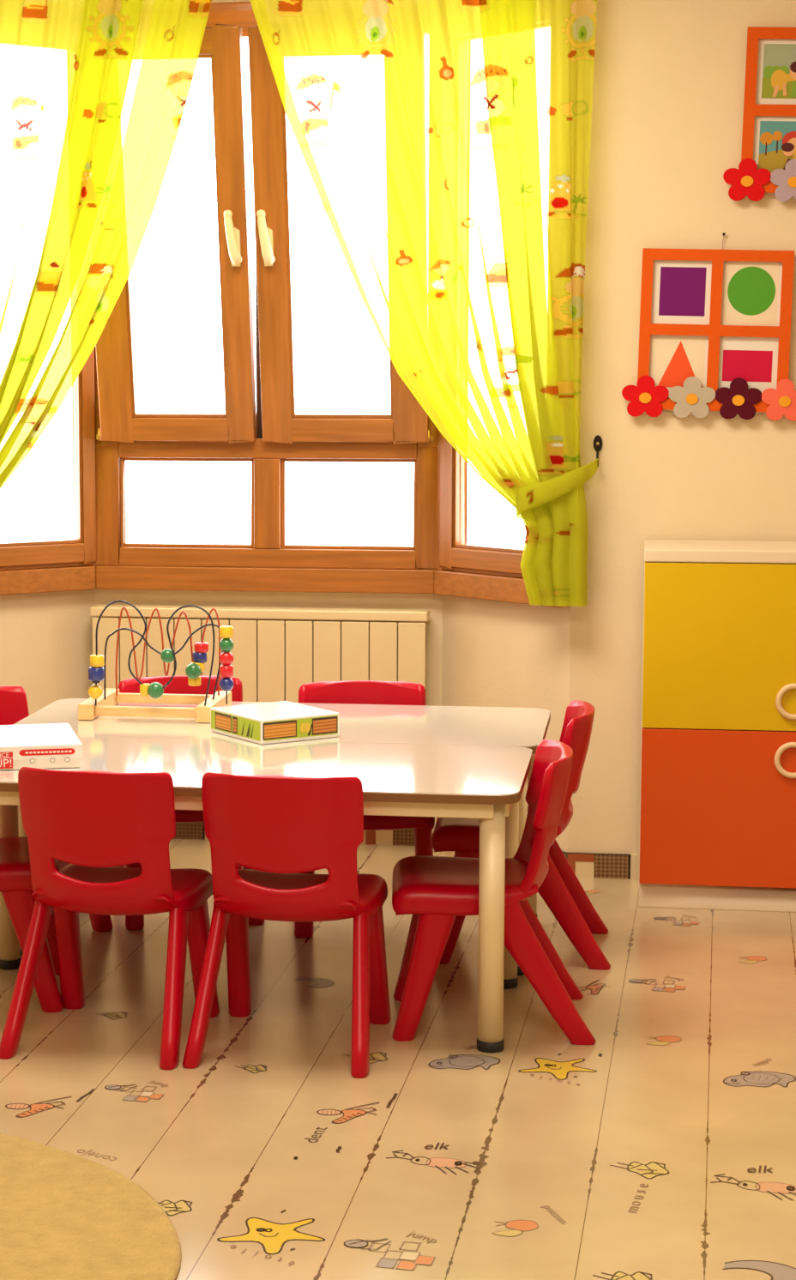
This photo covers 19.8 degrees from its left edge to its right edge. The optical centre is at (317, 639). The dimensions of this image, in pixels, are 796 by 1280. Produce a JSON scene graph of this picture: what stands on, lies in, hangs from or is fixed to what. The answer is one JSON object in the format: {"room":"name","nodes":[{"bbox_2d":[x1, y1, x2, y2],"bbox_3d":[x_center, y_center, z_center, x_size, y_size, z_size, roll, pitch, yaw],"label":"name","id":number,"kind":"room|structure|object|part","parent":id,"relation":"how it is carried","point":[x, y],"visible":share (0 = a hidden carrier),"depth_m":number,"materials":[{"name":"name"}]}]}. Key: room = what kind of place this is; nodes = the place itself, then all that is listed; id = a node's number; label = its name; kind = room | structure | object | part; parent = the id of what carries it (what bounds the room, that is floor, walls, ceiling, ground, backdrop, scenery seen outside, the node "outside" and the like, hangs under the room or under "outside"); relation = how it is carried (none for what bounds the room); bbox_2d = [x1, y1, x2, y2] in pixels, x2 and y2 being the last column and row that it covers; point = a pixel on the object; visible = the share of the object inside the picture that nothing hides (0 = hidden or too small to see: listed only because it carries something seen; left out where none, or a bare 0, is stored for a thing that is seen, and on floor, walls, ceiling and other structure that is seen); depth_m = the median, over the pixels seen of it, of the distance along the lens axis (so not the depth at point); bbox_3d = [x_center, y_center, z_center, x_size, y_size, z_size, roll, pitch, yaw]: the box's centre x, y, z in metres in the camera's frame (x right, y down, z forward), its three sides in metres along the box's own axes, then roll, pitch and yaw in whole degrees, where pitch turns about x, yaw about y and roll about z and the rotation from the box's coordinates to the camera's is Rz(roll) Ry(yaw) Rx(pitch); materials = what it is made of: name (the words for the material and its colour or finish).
{"room":"children's room","nodes":[
{"label":"children's room","id":0,"kind":"room"},
{"bbox_2d":[0,0,570,851],"bbox_3d":[-0.160,-0.771,6.588,1.974,2.800,0.480,1,7,8],"label":"wall","id":1,"kind":"structure","parent":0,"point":[480,653],"depth_m":6.72,"materials":[{"name":"paint"}]},
{"bbox_2d":[0,347,96,595],"bbox_3d":[-0.881,-0.989,6.606,0.512,1.709,0.102,-5,8,-36],"label":"window","id":2,"kind":"structure","parent":1,"relation":"attached to","point":[81,551],"depth_m":6.74,"materials":[{"name":"brown wood"}]},
{"bbox_3d":[-0.885,-1.022,6.610,0.511,1.643,0.085,-5,8,-36],"label":"frame","id":3,"kind":"part","parent":2,"relation":"part of","materials":[{"name":"brown wood"}]},
{"bbox_2d":[90,604,429,702],"bbox_3d":[-0.183,0.258,6.778,1.031,0.712,0.105,1,7,8],"label":"radiator","id":4,"kind":"object","parent":1,"relation":"attached to","point":[273,659],"visible":0.39,"depth_m":6.69,"materials":[{"name":"beige metal"}]},
{"bbox_2d":[90,604,429,621],"bbox_3d":[-0.172,-0.080,6.726,1.006,0.028,0.082,1,7,8],"label":"grille","id":5,"kind":"object","parent":4,"relation":"attached to","point":[312,613],"depth_m":6.69,"materials":[{"name":"beige metal"}]},
{"bbox_2d":[94,1,438,569],"bbox_3d":[-0.170,-1.015,6.547,1.053,1.643,0.327,1,7,8],"label":"window","id":6,"kind":"structure","parent":1,"relation":"attached to","point":[271,434],"depth_m":6.63,"materials":[{"name":"brown wood"}]},
{"bbox_3d":[-0.426,-1.154,6.545,0.462,1.188,0.055,1,18,8],"label":"tilted sash","id":7,"kind":"part","parent":6,"relation":"part of","materials":[{"name":"brown wood"}]},
{"bbox_3d":[-0.240,-1.142,6.464,0.047,0.163,0.052,1,18,8],"label":"handle","id":8,"kind":"part","parent":6,"relation":"part of","materials":[{"name":"beige"}]},
{"bbox_3d":[-0.146,-1.140,6.450,0.047,0.163,0.052,1,18,8],"label":"handle","id":9,"kind":"part","parent":6,"relation":"part of","materials":[{"name":"beige"}]},
{"bbox_3d":[0.067,-1.146,6.473,0.486,1.188,0.055,1,18,8],"label":"tilted sash","id":10,"kind":"part","parent":6,"relation":"part of","materials":[{"name":"brown wood"}]},
{"bbox_2d":[174,821,435,845],"bbox_3d":[-0.153,0.573,6.859,1.055,0.067,0.013,1,7,8],"label":"baseboard","id":11,"kind":"structure","parent":1,"relation":"attached to","point":[195,830],"depth_m":6.81,"materials":[{"name":"beige"}]},
{"bbox_2d":[434,429,565,607],"bbox_3d":[0.535,-0.965,6.401,0.103,1.709,0.528,-5,9,-39],"label":"window","id":12,"kind":"structure","parent":1,"relation":"attached to","point":[454,554],"depth_m":6.57,"materials":[{"name":"brown wood"}]},
{"bbox_2d":[0,838,795,1279],"bbox_3d":[0.074,1.129,2.731,5.640,0.082,8.570,1,7,8],"label":"floor","id":13,"kind":"structure","parent":0,"point":[662,1147],"depth_m":4.36,"materials":[{"name":"paint"}]},
{"bbox_2d":[0,836,70,1012],"bbox_3d":[-0.780,0.505,5.154,0.431,0.599,0.383,0,7,-2],"label":"chair","id":14,"kind":"object","parent":13,"relation":"on","point":[16,890],"visible":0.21,"depth_m":5.01,"materials":[{"name":"red plastic"}]},
{"bbox_3d":[-0.637,0.665,5.024,0.148,0.312,0.056,0,7,-2],"label":"leg","id":15,"kind":"part","parent":14,"relation":"part of","materials":[{"name":"red plastic"}]},
{"bbox_3d":[-0.720,0.505,5.155,0.309,0.066,0.350,0,7,-2],"label":"seat","id":16,"kind":"part","parent":14,"relation":"part of","materials":[{"name":"red plastic"}]},
{"bbox_3d":[-0.645,0.630,5.323,0.148,0.312,0.049,-1,7,-7],"label":"leg","id":17,"kind":"part","parent":14,"relation":"part of","materials":[{"name":"red plastic"}]},
{"bbox_2d":[0,685,113,931],"bbox_3d":[-0.789,0.435,5.748,0.431,0.599,0.383,6,9,43],"label":"chair","id":18,"kind":"object","parent":13,"relation":"on","point":[14,708],"visible":0.1,"depth_m":5.88,"materials":[{"name":"red plastic"}]},
{"bbox_3d":[-0.855,0.292,5.794,0.161,0.324,0.334,6,9,43],"label":"backrest","id":19,"kind":"part","parent":18,"relation":"part of","materials":[{"name":"red plastic"}]},
{"bbox_3d":[-0.585,0.577,5.778,0.148,0.312,0.049,5,8,37],"label":"leg","id":20,"kind":"part","parent":18,"relation":"part of","materials":[{"name":"red plastic"}]},
{"bbox_2d":[0,1133,181,1279],"bbox_3d":[-0.905,0.983,3.590,1.374,0.014,1.372,1,7,8],"label":"rug","id":21,"kind":"object","parent":13,"relation":"on","point":[64,1215],"visible":1,"depth_m":3.74,"materials":[{"name":"carpet"}]},
{"bbox_2d":[0,766,219,1069],"bbox_3d":[-0.432,0.545,4.813,0.383,0.599,0.431,1,7,12],"label":"chair","id":22,"kind":"object","parent":13,"relation":"on","point":[95,822],"visible":0.95,"depth_m":4.69,"materials":[{"name":"red plastic"}]},
{"bbox_3d":[-0.605,0.693,4.781,0.037,0.312,0.265,2,7,20],"label":"leg","id":23,"kind":"part","parent":22,"relation":"part of","materials":[{"name":"red plastic"}]},
{"bbox_3d":[-0.548,0.668,4.996,0.049,0.312,0.148,1,7,7],"label":"leg","id":24,"kind":"part","parent":22,"relation":"part of","materials":[{"name":"red plastic"}]},
{"bbox_3d":[-0.451,0.418,4.709,0.334,0.324,0.161,1,7,12],"label":"backrest","id":25,"kind":"part","parent":22,"relation":"part of","materials":[{"name":"red plastic"}]},
{"bbox_3d":[-0.418,0.538,4.872,0.350,0.066,0.309,1,7,12],"label":"seat","id":26,"kind":"part","parent":22,"relation":"part of","materials":[{"name":"red plastic"}]},
{"bbox_3d":[-0.294,0.701,4.714,0.037,0.312,0.265,0,7,4],"label":"leg","id":27,"kind":"part","parent":22,"relation":"part of","materials":[{"name":"red plastic"}]},
{"bbox_3d":[-0.255,0.675,4.933,0.049,0.312,0.148,2,7,18],"label":"leg","id":28,"kind":"part","parent":22,"relation":"part of","materials":[{"name":"red plastic"}]},
{"bbox_2d":[117,675,265,929],"bbox_3d":[-0.344,0.411,5.961,0.383,0.599,0.431,-1,7,-10],"label":"chair","id":29,"kind":"object","parent":13,"relation":"on","point":[179,684],"visible":0.13,"depth_m":6.05,"materials":[{"name":"red plastic"}]},
{"bbox_3d":[-0.469,0.572,5.816,0.049,0.312,0.148,0,7,-4],"label":"leg","id":30,"kind":"part","parent":29,"relation":"part of","materials":[{"name":"red plastic"}]},
{"bbox_3d":[-0.360,0.264,6.034,0.334,0.324,0.161,-1,7,-10],"label":"backrest","id":31,"kind":"part","parent":29,"relation":"part of","materials":[{"name":"red plastic"}]},
{"bbox_3d":[-0.334,0.417,5.902,0.350,0.066,0.309,-1,7,-10],"label":"seat","id":32,"kind":"part","parent":29,"relation":"part of","materials":[{"name":"red plastic"}]},
{"bbox_3d":[-0.173,0.566,5.866,0.049,0.312,0.148,-2,7,-15],"label":"leg","id":33,"kind":"part","parent":29,"relation":"part of","materials":[{"name":"red plastic"}]},
{"bbox_2d":[0,736,532,1052],"bbox_3d":[-0.185,0.543,5.044,1.290,0.550,0.612,1,7,8],"label":"table","id":34,"kind":"object","parent":13,"relation":"on","point":[486,783],"visible":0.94,"depth_m":4.90,"materials":[{"name":"white laminate"}]},
{"bbox_3d":[-0.732,0.506,5.375,0.053,0.510,0.053,1,7,8],"label":"leg","id":35,"kind":"part","parent":34,"relation":"part of","materials":[{"name":"beige paint"}]},
{"bbox_2d":[0,723,82,770],"bbox_3d":[-0.691,0.238,5.051,0.306,0.052,0.307,-1,7,-12],"label":"game box","id":36,"kind":"object","parent":34,"relation":"on","point":[51,745],"visible":1,"depth_m":4.93,"materials":[{"name":"white cardboard"}]},
{"bbox_3d":[0.361,0.583,4.714,0.053,0.510,0.053,1,7,8],"label":"leg","id":37,"kind":"part","parent":34,"relation":"part of","materials":[{"name":"beige paint"}]},
{"bbox_3d":[0.433,0.526,5.205,0.053,0.510,0.053,1,7,8],"label":"leg","id":38,"kind":"part","parent":34,"relation":"part of","materials":[{"name":"beige paint"}]},
{"bbox_2d":[12,698,550,976],"bbox_3d":[-0.083,0.472,5.647,1.290,0.550,0.612,1,7,8],"label":"table","id":39,"kind":"object","parent":13,"relation":"on","point":[527,727],"visible":0.22,"depth_m":5.55,"materials":[{"name":"white laminate"}]},
{"bbox_3d":[-0.702,0.493,5.487,0.053,0.510,0.053,1,7,8],"label":"leg","id":40,"kind":"part","parent":39,"relation":"part of","materials":[{"name":"beige paint"}]},
{"bbox_2d":[78,600,234,723],"bbox_3d":[-0.386,0.037,5.713,0.374,0.297,0.290,1,7,8],"label":"bead maze","id":41,"kind":"object","parent":39,"relation":"on","point":[100,703],"visible":0.99,"depth_m":5.63,"materials":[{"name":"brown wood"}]},
{"bbox_3d":[-0.552,0.162,5.753,0.038,0.040,0.290,1,7,8],"label":"rail","id":42,"kind":"part","parent":41,"relation":"part of","materials":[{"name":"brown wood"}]},
{"bbox_3d":[-0.259,0.167,5.710,0.038,0.040,0.290,1,7,8],"label":"rail","id":43,"kind":"part","parent":41,"relation":"part of","materials":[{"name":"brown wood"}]},
{"bbox_2d":[210,700,339,744],"bbox_3d":[-0.102,0.195,5.394,0.217,0.057,0.240,-4,8,-32],"label":"box","id":44,"kind":"object","parent":39,"relation":"on","point":[263,723],"visible":1,"depth_m":5.32,"materials":[{"name":"white"}]},
{"bbox_3d":[0.464,0.513,5.317,0.053,0.510,0.053,1,7,8],"label":"leg","id":45,"kind":"part","parent":39,"relation":"part of","materials":[{"name":"beige paint"}]},
{"bbox_3d":[0.536,0.455,5.809,0.053,0.510,0.053,1,7,8],"label":"leg","id":46,"kind":"part","parent":39,"relation":"part of","materials":[{"name":"beige paint"}]},
{"bbox_2d":[182,772,391,1078],"bbox_3d":[-0.051,0.552,4.755,0.383,0.599,0.431,1,7,10],"label":"chair","id":47,"kind":"object","parent":13,"relation":"on","point":[278,827],"visible":1,"depth_m":4.63,"materials":[{"name":"red plastic"}]},
{"bbox_3d":[-0.223,0.701,4.718,0.037,0.312,0.265,2,7,18],"label":"leg","id":48,"kind":"part","parent":47,"relation":"part of","materials":[{"name":"red plastic"}]},
{"bbox_3d":[-0.174,0.675,4.935,0.049,0.312,0.148,1,7,5],"label":"leg","id":49,"kind":"part","parent":47,"relation":"part of","materials":[{"name":"red plastic"}]},
{"bbox_3d":[-0.068,0.425,4.651,0.334,0.324,0.161,1,7,10],"label":"backrest","id":50,"kind":"part","parent":47,"relation":"part of","materials":[{"name":"red plastic"}]},
{"bbox_3d":[-0.040,0.545,4.815,0.350,0.066,0.309,1,7,10],"label":"seat","id":51,"kind":"part","parent":47,"relation":"part of","materials":[{"name":"red plastic"}]},
{"bbox_3d":[0.090,0.707,4.661,0.037,0.312,0.265,0,7,2],"label":"leg","id":52,"kind":"part","parent":47,"relation":"part of","materials":[{"name":"red plastic"}]},
{"bbox_3d":[0.121,0.681,4.882,0.049,0.312,0.148,2,7,16],"label":"leg","id":53,"kind":"part","parent":47,"relation":"part of","materials":[{"name":"red plastic"}]},
{"bbox_2d":[294,680,434,937],"bbox_3d":[0.118,0.422,5.862,0.383,0.599,0.431,0,7,-1],"label":"chair","id":54,"kind":"object","parent":13,"relation":"on","point":[345,691],"visible":0.21,"depth_m":5.95,"materials":[{"name":"red plastic"}]},
{"bbox_3d":[-0.030,0.581,5.738,0.049,0.312,0.148,1,7,5],"label":"leg","id":55,"kind":"part","parent":54,"relation":"part of","materials":[{"name":"red plastic"}]},
{"bbox_3d":[0.117,0.275,5.936,0.334,0.324,0.161,0,7,-1],"label":"backrest","id":56,"kind":"part","parent":54,"relation":"part of","materials":[{"name":"red plastic"}]},
{"bbox_3d":[0.119,0.429,5.801,0.350,0.066,0.309,0,7,-1],"label":"seat","id":57,"kind":"part","parent":54,"relation":"part of","materials":[{"name":"red plastic"}]},
{"bbox_3d":[0.270,0.581,5.741,0.049,0.312,0.148,-1,7,-6],"label":"leg","id":58,"kind":"part","parent":54,"relation":"part of","materials":[{"name":"red plastic"}]},
{"bbox_2d":[392,739,596,1044],"bbox_3d":[0.378,0.531,4.935,0.431,0.599,0.383,0,7,2],"label":"chair","id":59,"kind":"object","parent":13,"relation":"on","point":[434,890],"visible":0.93,"depth_m":4.79,"materials":[{"name":"red plastic"}]},
{"bbox_3d":[0.245,0.655,5.106,0.148,0.312,0.049,1,7,8],"label":"leg","id":60,"kind":"part","parent":59,"relation":"part of","materials":[{"name":"red plastic"}]},
{"bbox_3d":[0.233,0.690,4.807,0.148,0.312,0.056,0,7,2],"label":"leg","id":61,"kind":"part","parent":59,"relation":"part of","materials":[{"name":"red plastic"}]},
{"bbox_3d":[0.317,0.530,4.938,0.309,0.066,0.350,0,7,2],"label":"seat","id":62,"kind":"part","parent":59,"relation":"part of","materials":[{"name":"red plastic"}]},
{"bbox_3d":[0.469,0.394,4.915,0.161,0.324,0.334,0,7,2],"label":"backrest","id":63,"kind":"part","parent":59,"relation":"part of","materials":[{"name":"red plastic"}]},
{"bbox_3d":[0.456,0.692,4.790,0.265,0.312,0.037,1,7,10],"label":"leg","id":64,"kind":"part","parent":59,"relation":"part of","materials":[{"name":"red plastic"}]},
{"bbox_3d":[0.469,0.655,5.106,0.265,0.312,0.037,-1,7,-6],"label":"leg","id":65,"kind":"part","parent":59,"relation":"part of","materials":[{"name":"red plastic"}]},
{"bbox_2d":[431,700,610,969],"bbox_3d":[0.501,0.459,5.551,0.431,0.599,0.383,1,7,6],"label":"chair","id":66,"kind":"object","parent":13,"relation":"on","point":[561,890],"visible":0.49,"depth_m":5.40,"materials":[{"name":"red plastic"}]},
{"bbox_3d":[0.346,0.617,5.435,0.148,0.312,0.049,0,7,1],"label":"leg","id":67,"kind":"part","parent":66,"relation":"part of","materials":[{"name":"red plastic"}]},
{"bbox_3d":[0.441,0.458,5.558,0.309,0.066,0.350,1,7,6],"label":"seat","id":68,"kind":"part","parent":66,"relation":"part of","materials":[{"name":"red plastic"}]},
{"bbox_3d":[0.568,0.621,5.402,0.265,0.312,0.037,2,7,14],"label":"leg","id":69,"kind":"part","parent":66,"relation":"part of","materials":[{"name":"red plastic"}]},
{"bbox_3d":[0.592,0.323,5.526,0.161,0.324,0.334,1,7,6],"label":"backrest","id":70,"kind":"part","parent":66,"relation":"part of","materials":[{"name":"red plastic"}]},
{"bbox_3d":[0.603,0.584,5.716,0.265,0.312,0.037,0,7,-2],"label":"leg","id":71,"kind":"part","parent":66,"relation":"part of","materials":[{"name":"red plastic"}]},
{"bbox_2d":[639,539,795,911],"bbox_3d":[1.095,0.222,6.068,0.455,0.950,0.364,1,7,8],"label":"base cabinet","id":72,"kind":"object","parent":13,"relation":"on","point":[718,790],"visible":1,"depth_m":5.91,"materials":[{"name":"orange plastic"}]},
{"bbox_3d":[1.072,0.439,5.937,0.450,0.412,0.018,1,7,8],"label":"door","id":73,"kind":"part","parent":72,"relation":"part of","materials":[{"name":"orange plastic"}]},
{"bbox_3d":[1.072,0.017,5.887,0.450,0.432,0.018,1,7,8],"label":"door","id":74,"kind":"part","parent":72,"relation":"part of","materials":[{"name":"yellow plastic"}]},
{"bbox_3d":[1.095,-0.235,6.021,0.454,0.033,0.350,1,7,8],"label":"panel","id":75,"kind":"part","parent":72,"relation":"part of","materials":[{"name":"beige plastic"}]},
{"bbox_3d":[1.230,0.311,5.881,0.096,0.096,0.015,1,7,8],"label":"ring handle","id":76,"kind":"part","parent":72,"relation":"part of","materials":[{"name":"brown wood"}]},
{"bbox_3d":[1.230,0.159,5.863,0.096,0.096,0.015,1,7,8],"label":"ring handle","id":77,"kind":"part","parent":72,"relation":"part of","materials":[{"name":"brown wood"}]},
{"bbox_2d":[567,0,795,854],"bbox_3d":[2.002,-0.713,6.093,2.612,2.800,0.120,1,7,8],"label":"wall","id":78,"kind":"structure","parent":0,"point":[669,75],"depth_m":6.18,"materials":[{"name":"paint"}]},
{"bbox_2d":[593,434,602,466],"bbox_3d":[0.765,-0.515,6.210,0.025,0.088,0.051,1,7,8],"label":"curtain hook","id":79,"kind":"object","parent":78,"relation":"attached to","point":[597,441],"visible":1,"depth_m":6.23,"materials":[{"name":"black metal"}]},
{"bbox_3d":[0.765,-0.499,6.211,0.007,0.055,0.049,1,7,8],"label":"hook arm","id":80,"kind":"part","parent":79,"relation":"part of","materials":[{"name":"black metal"}]},
{"bbox_3d":[0.768,-0.538,6.228,0.025,0.046,0.010,1,7,8],"label":"plate","id":81,"kind":"part","parent":79,"relation":"part of","materials":[{"name":"black metal"}]},
{"bbox_2d":[567,852,639,879],"bbox_3d":[1.993,0.652,6.187,2.612,0.067,0.013,1,7,8],"label":"baseboard","id":82,"kind":"structure","parent":78,"relation":"attached to","point":[584,865],"depth_m":6.35,"materials":[{"name":"beige"}]},
{"bbox_2d":[621,247,795,421],"bbox_3d":[1.080,-0.824,6.133,0.499,0.452,0.029,2,7,8],"label":"picture frame","id":83,"kind":"object","parent":78,"relation":"attached to","point":[715,332],"visible":1,"depth_m":6.14,"materials":[{"name":"orange wood"}]},
{"bbox_2d":[639,392,651,403],"bbox_3d":[0.890,-0.657,6.168,0.033,0.029,0.003,2,7,8],"label":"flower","id":84,"kind":"object","parent":83,"relation":"on","point":[643,397],"depth_m":6.17,"materials":[{"name":"orange fabric"}]},
{"bbox_2d":[621,375,669,416],"bbox_3d":[0.890,-0.662,6.171,0.127,0.112,0.006,2,7,8],"label":"flower","id":85,"kind":"object","parent":83,"relation":"on","point":[650,395],"depth_m":6.17,"materials":[{"name":"red fabric"}]},
{"bbox_2d":[668,376,715,418],"bbox_3d":[1.014,-0.657,6.154,0.127,0.112,0.006,2,7,8],"label":"flower","id":86,"kind":"object","parent":83,"relation":"on","point":[696,395],"depth_m":6.15,"materials":[{"name":"beige fabric"}]},
{"bbox_2d":[685,393,698,404],"bbox_3d":[1.013,-0.651,6.150,0.033,0.029,0.003,2,7,8],"label":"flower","id":87,"kind":"object","parent":83,"relation":"on","point":[691,399],"depth_m":6.15,"materials":[{"name":"orange fabric"}]},
{"bbox_2d":[715,377,761,419],"bbox_3d":[1.137,-0.652,6.136,0.127,0.112,0.006,2,7,8],"label":"flower","id":88,"kind":"object","parent":83,"relation":"on","point":[742,396],"depth_m":6.14,"materials":[{"name":"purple fabric"}]},
{"bbox_2d":[732,394,744,405],"bbox_3d":[1.136,-0.646,6.133,0.033,0.029,0.003,2,7,8],"label":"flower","id":89,"kind":"object","parent":83,"relation":"on","point":[738,400],"depth_m":6.13,"materials":[{"name":"orange fabric"}]},
{"bbox_2d":[761,379,795,421],"bbox_3d":[1.258,-0.647,6.119,0.127,0.112,0.006,2,7,8],"label":"flower","id":90,"kind":"object","parent":83,"relation":"on","point":[778,395],"depth_m":6.12,"materials":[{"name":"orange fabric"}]},
{"bbox_2d":[778,396,790,406],"bbox_3d":[1.258,-0.641,6.115,0.033,0.029,0.003,2,7,8],"label":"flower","id":91,"kind":"object","parent":83,"relation":"on","point":[783,401],"depth_m":6.11,"materials":[{"name":"orange fabric"}]},
{"bbox_2d":[723,26,795,201],"bbox_3d":[1.336,-1.391,6.029,0.497,0.454,0.029,3,7,8],"label":"picture frame","id":92,"kind":"object","parent":78,"relation":"attached to","point":[768,164],"visible":1,"depth_m":6.05,"materials":[{"name":"orange wood"}]},
{"bbox_2d":[723,157,771,200],"bbox_3d":[1.147,-1.229,6.067,0.127,0.112,0.006,3,7,8],"label":"flower","id":93,"kind":"object","parent":92,"relation":"on","point":[752,178],"depth_m":6.07,"materials":[{"name":"red fabric"}]},
{"bbox_2d":[741,175,753,187],"bbox_3d":[1.146,-1.223,6.063,0.033,0.029,0.003,3,7,8],"label":"flower center","id":94,"kind":"object","parent":92,"relation":"on","point":[746,181],"depth_m":6.06,"materials":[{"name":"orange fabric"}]},
{"bbox_2d":[758,120,795,173],"bbox_3d":[1.245,-1.311,6.059,0.134,0.142,0.004,3,7,8],"label":"picture","id":95,"kind":"object","parent":92,"relation":"attached to","point":[776,139],"depth_m":6.06,"materials":[{"name":"multicoloured paper"}]},
{"bbox_2d":[761,43,795,98],"bbox_3d":[1.249,-1.510,6.035,0.130,0.142,0.004,3,7,8],"label":"picture","id":96,"kind":"object","parent":92,"relation":"attached to","point":[778,60],"depth_m":6.04,"materials":[{"name":"green"}]},
{"bbox_2d":[770,158,795,201],"bbox_3d":[1.268,-1.223,6.050,0.127,0.112,0.006,3,7,8],"label":"flower","id":97,"kind":"object","parent":92,"relation":"on","point":[782,171],"depth_m":6.05,"materials":[{"name":"grey fabric"}]},
{"bbox_2d":[787,176,795,187],"bbox_3d":[1.267,-1.218,6.046,0.033,0.029,0.003,3,7,8],"label":"flower center","id":98,"kind":"object","parent":92,"relation":"on","point":[791,180],"depth_m":6.05,"materials":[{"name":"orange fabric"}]},
{"bbox_3d":[-0.225,-1.874,6.169,2.320,0.048,0.109,1,7,8],"label":"curtain rod","id":99,"kind":"object","parent":78,"relation":"attached to","visible":0},
{"bbox_2d":[0,0,211,489],"bbox_3d":[-0.777,-0.935,6.329,1.031,1.844,0.108,1,7,8],"label":"curtain","id":100,"kind":"object","parent":99,"relation":"hanging from","point":[93,93],"visible":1,"depth_m":6.26,"materials":[{"name":"yellow fabric"}]},
{"bbox_2d":[249,0,598,606],"bbox_3d":[0.285,-0.968,6.166,0.962,1.742,0.108,1,7,8],"label":"curtain","id":101,"kind":"object","parent":99,"relation":"hanging from","point":[444,145],"visible":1,"depth_m":6.13,"materials":[{"name":"yellow fabric"}]}
]}

